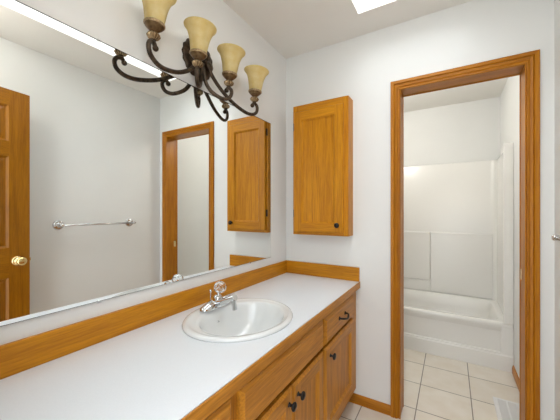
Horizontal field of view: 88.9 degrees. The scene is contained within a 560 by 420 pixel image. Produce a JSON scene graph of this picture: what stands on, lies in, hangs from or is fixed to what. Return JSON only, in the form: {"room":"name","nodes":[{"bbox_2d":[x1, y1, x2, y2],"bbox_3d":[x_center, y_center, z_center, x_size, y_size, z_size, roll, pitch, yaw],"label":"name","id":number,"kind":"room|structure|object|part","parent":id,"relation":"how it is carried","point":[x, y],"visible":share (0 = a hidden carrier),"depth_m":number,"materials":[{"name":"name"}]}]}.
{"room":"bathroom","nodes":[
{"label":"bathroom","id":0,"kind":"room"},
{"bbox_2d":[0,0,285,344],"bbox_3d":[-0.016,0.060,2.189,0.120,2.440,3.760,0,0,31],"label":"wall","id":1,"kind":"structure","parent":0,"point":[119,24],"depth_m":1.34,"materials":[{"name":"paint"}]},
{"bbox_2d":[0,0,270,326],"bbox_3d":[-0.428,-0.142,1.376,0.008,0.936,1.410,0,0,31],"label":"wall mirror","id":2,"kind":"object","parent":1,"relation":"attached to","point":[120,175],"visible":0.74,"depth_m":1.04,"materials":[{"name":"silver mirror"}]},
{"bbox_2d":[142,0,268,115],"bbox_3d":[-0.323,-0.693,1.369,0.196,0.311,0.788,0,0,31],"label":"vanity light","id":3,"kind":"object","parent":1,"relation":"attached to","point":[197,59],"visible":1,"depth_m":1.27,"materials":[{"name":"beige glass"}]},
{"bbox_3d":[-0.470,-0.764,1.078,0.142,0.119,0.142,5,0,31],"label":"lamp shade","id":4,"kind":"part","parent":3,"relation":"part of","materials":[{"name":"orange glass"}]},
{"bbox_3d":[-0.435,-0.658,1.224,0.023,0.202,0.368,0,0,17],"label":"arm","id":5,"kind":"part","parent":3,"relation":"part of","materials":[{"name":"brown metal"}]},
{"bbox_3d":[-0.374,-0.648,1.325,0.023,0.176,0.167,0,0,-6],"label":"arm","id":6,"kind":"part","parent":3,"relation":"part of","materials":[{"name":"brown metal"}]},
{"bbox_3d":[-0.357,-0.757,1.266,0.142,0.119,0.142,5,0,31],"label":"lamp shade","id":7,"kind":"part","parent":3,"relation":"part of","materials":[{"name":"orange glass"}]},
{"bbox_3d":[-0.313,-0.645,1.426,0.160,0.181,0.023,0,0,-20],"label":"arm","id":8,"kind":"part","parent":3,"relation":"part of","materials":[{"name":"brown metal"}]},
{"bbox_3d":[-0.251,-0.750,1.444,0.142,0.119,0.142,5,0,31],"label":"lamp shade","id":9,"kind":"part","parent":3,"relation":"part of","materials":[{"name":"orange glass"}]},
{"bbox_3d":[-0.253,-0.647,1.528,0.358,0.220,0.023,0,0,-45],"label":"arm","id":10,"kind":"part","parent":3,"relation":"part of","materials":[{"name":"brown metal"}]},
{"bbox_3d":[-0.138,-0.742,1.632,0.142,0.119,0.142,5,0,31],"label":"lamp shade","id":11,"kind":"part","parent":3,"relation":"part of","materials":[{"name":"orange glass"}]},
{"bbox_2d":[223,0,507,111],"bbox_3d":[0.696,-1.220,1.763,1.740,0.120,3.760,0,0,31],"label":"ceiling","id":12,"kind":"structure","parent":0,"point":[293,28],"depth_m":1.76,"materials":[{"name":"paint"}]},
{"bbox_2d":[286,0,553,419],"bbox_3d":[0.727,0.060,1.840,1.514,2.440,0.118,0,0,31],"label":"wall","id":13,"kind":"structure","parent":0,"point":[363,68],"depth_m":1.81,"materials":[{"name":"paint"}]},
{"bbox_2d":[293,95,352,236],"bbox_3d":[0.280,-0.289,1.953,0.402,0.908,0.148,0,0,31],"label":"upper cabinet","id":14,"kind":"object","parent":13,"relation":"attached to","point":[322,130],"visible":1,"depth_m":1.91,"materials":[{"name":"brown wood"}]},
{"bbox_2d":[349,393,390,415],"bbox_3d":[0.574,1.249,1.856,0.279,0.062,0.012,0,0,31],"label":"baseboard","id":15,"kind":"structure","parent":13,"relation":"attached to","point":[372,404],"depth_m":1.84,"materials":[{"name":"brown wood"}]},
{"bbox_2d":[391,49,539,419],"bbox_3d":[1.024,0.238,1.654,0.702,2.083,0.140,0,0,31],"label":"trim","id":16,"kind":"structure","parent":13,"relation":"attached to","point":[527,64],"depth_m":1.49,"materials":[{"name":"brown wood"}]},
{"bbox_2d":[339,348,518,419],"bbox_3d":[0.871,1.330,0.731,3.100,0.100,5.350,0,0,31],"label":"floor","id":17,"kind":"structure","parent":0,"point":[435,387],"depth_m":2.03,"materials":[{"name":"tile"}]},
{"bbox_2d":[204,292,355,419],"bbox_3d":[-0.155,0.893,1.260,0.590,0.773,1.778,0,0,31],"label":"vanity cabinet","id":18,"kind":"object","parent":17,"relation":"on","point":[314,378],"visible":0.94,"depth_m":1.25,"materials":[{"name":"brown wood"}]},
{"bbox_2d":[0,260,359,419],"bbox_3d":[-0.168,0.441,1.268,0.564,0.134,1.781,0,0,31],"label":"countertop","id":19,"kind":"structure","parent":18,"relation":"on","point":[136,362],"depth_m":0.89,"materials":[{"name":"white laminate"}]},
{"bbox_2d":[200,281,237,312],"bbox_3d":[-0.294,0.390,1.328,0.160,0.123,0.169,0,0,-24],"label":"faucet","id":20,"kind":"object","parent":19,"relation":"on","point":[218,301],"visible":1,"depth_m":1.31,"materials":[{"name":"silver metal"}]},
{"bbox_3d":[-0.303,0.434,1.348,0.064,0.034,0.184,0,0,31],"label":"plate","id":21,"kind":"part","parent":20,"relation":"part of","materials":[{"name":"silver metal"}]},
{"bbox_3d":[-0.280,0.357,1.334,0.059,0.056,0.058,0,0,31],"label":"handle knob","id":22,"kind":"part","parent":20,"relation":"part of","materials":[{"name":"clear plastic"}]},
{"bbox_3d":[-0.252,0.411,1.317,0.128,0.070,0.048,0,0,31],"label":"spout","id":23,"kind":"part","parent":20,"relation":"part of","materials":[{"name":"silver metal"}]},
{"bbox_2d":[182,298,292,342],"bbox_3d":[-0.175,0.540,1.249,0.450,0.176,0.504,0,0,31],"label":"sink","id":24,"kind":"object","parent":19,"relation":"in","point":[254,318],"visible":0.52,"depth_m":1.33,"materials":[{"name":"white ceramic"}]},
{"bbox_3d":[-0.261,0.592,0.599,0.022,0.133,0.474,0,0,31],"label":"drawer","id":25,"kind":"part","parent":18,"relation":"part of","materials":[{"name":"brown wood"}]},
{"bbox_3d":[-0.038,0.898,0.970,0.022,0.448,0.314,0,0,31],"label":"door","id":26,"kind":"part","parent":18,"relation":"part of","materials":[{"name":"brown wood"}]},
{"bbox_3d":[0.042,0.592,1.104,0.022,0.133,0.627,0,0,31],"label":"false drawer","id":27,"kind":"part","parent":18,"relation":"part of","materials":[{"name":"brown wood"}]},
{"bbox_3d":[0.046,0.726,1.062,0.031,0.034,0.034,0,0,31],"label":"knob","id":28,"kind":"part","parent":18,"relation":"part of","materials":[{"name":"brown metal"}]},
{"bbox_3d":[0.084,0.726,1.125,0.031,0.034,0.034,0,0,31],"label":"knob","id":29,"kind":"part","parent":18,"relation":"part of","materials":[{"name":"brown metal"}]},
{"bbox_3d":[0.123,0.898,1.240,0.022,0.448,0.310,0,0,31],"label":"door","id":30,"kind":"part","parent":18,"relation":"part of","materials":[{"name":"brown wood"}]},
{"bbox_3d":[0.335,0.898,1.592,0.022,0.448,0.474,0,0,31],"label":"door","id":31,"kind":"part","parent":18,"relation":"part of","materials":[{"name":"brown wood"}]},
{"bbox_3d":[0.335,0.592,1.592,0.022,0.133,0.474,0,0,31],"label":"drawer","id":32,"kind":"part","parent":18,"relation":"part of","materials":[{"name":"brown wood"}]},
{"bbox_3d":[0.362,0.586,1.584,0.037,0.027,0.118,0,0,31],"label":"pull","id":33,"kind":"part","parent":18,"relation":"part of","materials":[{"name":"brown metal"}]},
{"bbox_2d":[404,142,513,372],"bbox_3d":[1.393,0.369,2.958,1.502,1.822,0.749,0,0,31],"label":"bathtub","id":34,"kind":"object","parent":17,"relation":"on","point":[459,217],"visible":0.53,"depth_m":2.96,"materials":[{"name":"white plastic"}]},
{"bbox_3d":[1.581,0.566,3.233,1.345,0.667,0.024,0,0,31],"label":"moulded panel","id":35,"kind":"part","parent":34,"relation":"part of","materials":[{"name":"white plastic"}]},
{"bbox_2d":[404,288,512,330],"bbox_3d":[1.394,1.057,2.960,1.502,0.316,0.746,0,0,31],"label":"tub basin","id":36,"kind":"object","parent":34,"relation":"in","point":[424,309],"depth_m":2.67,"materials":[{"name":"white plastic"}]},
{"bbox_2d":[493,397,518,419],"bbox_3d":[1.448,1.277,1.798,0.143,0.006,0.302,0,0,31],"label":"floor vent","id":37,"kind":"object","parent":17,"relation":"in","point":[505,409],"visible":0.88,"depth_m":1.83,"materials":[{"name":"white metal"}]},
{"bbox_2d":[404,97,499,166],"bbox_3d":[1.621,0.060,3.331,1.514,2.440,0.120,0,0,31],"label":"wall","id":38,"kind":"structure","parent":0,"point":[466,131],"depth_m":3.11,"materials":[{"name":"paint"}]},
{"bbox_2d":[500,0,559,419],"bbox_3d":[1.382,0.060,1.352,0.129,2.440,3.760,0,0,31],"label":"wall","id":39,"kind":"structure","parent":0,"point":[556,2],"depth_m":1.40,"materials":[{"name":"paint"}]},
{"bbox_2d":[512,365,518,389],"bbox_3d":[1.623,1.249,1.890,0.012,0.062,0.845,0,0,31],"label":"baseboard","id":40,"kind":"structure","parent":39,"relation":"attached to","point":[515,375],"depth_m":2.13,"materials":[{"name":"brown wood"}]},
{"bbox_2d":[552,235,559,240],"bbox_3d":[0.996,0.108,0.897,0.082,0.074,0.636,0,0,31],"label":"towel bar","id":41,"kind":"object","parent":39,"relation":"attached to","point":[554,237],"visible":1,"depth_m":1.14,"materials":[{"name":"silver metal"}]}
]}

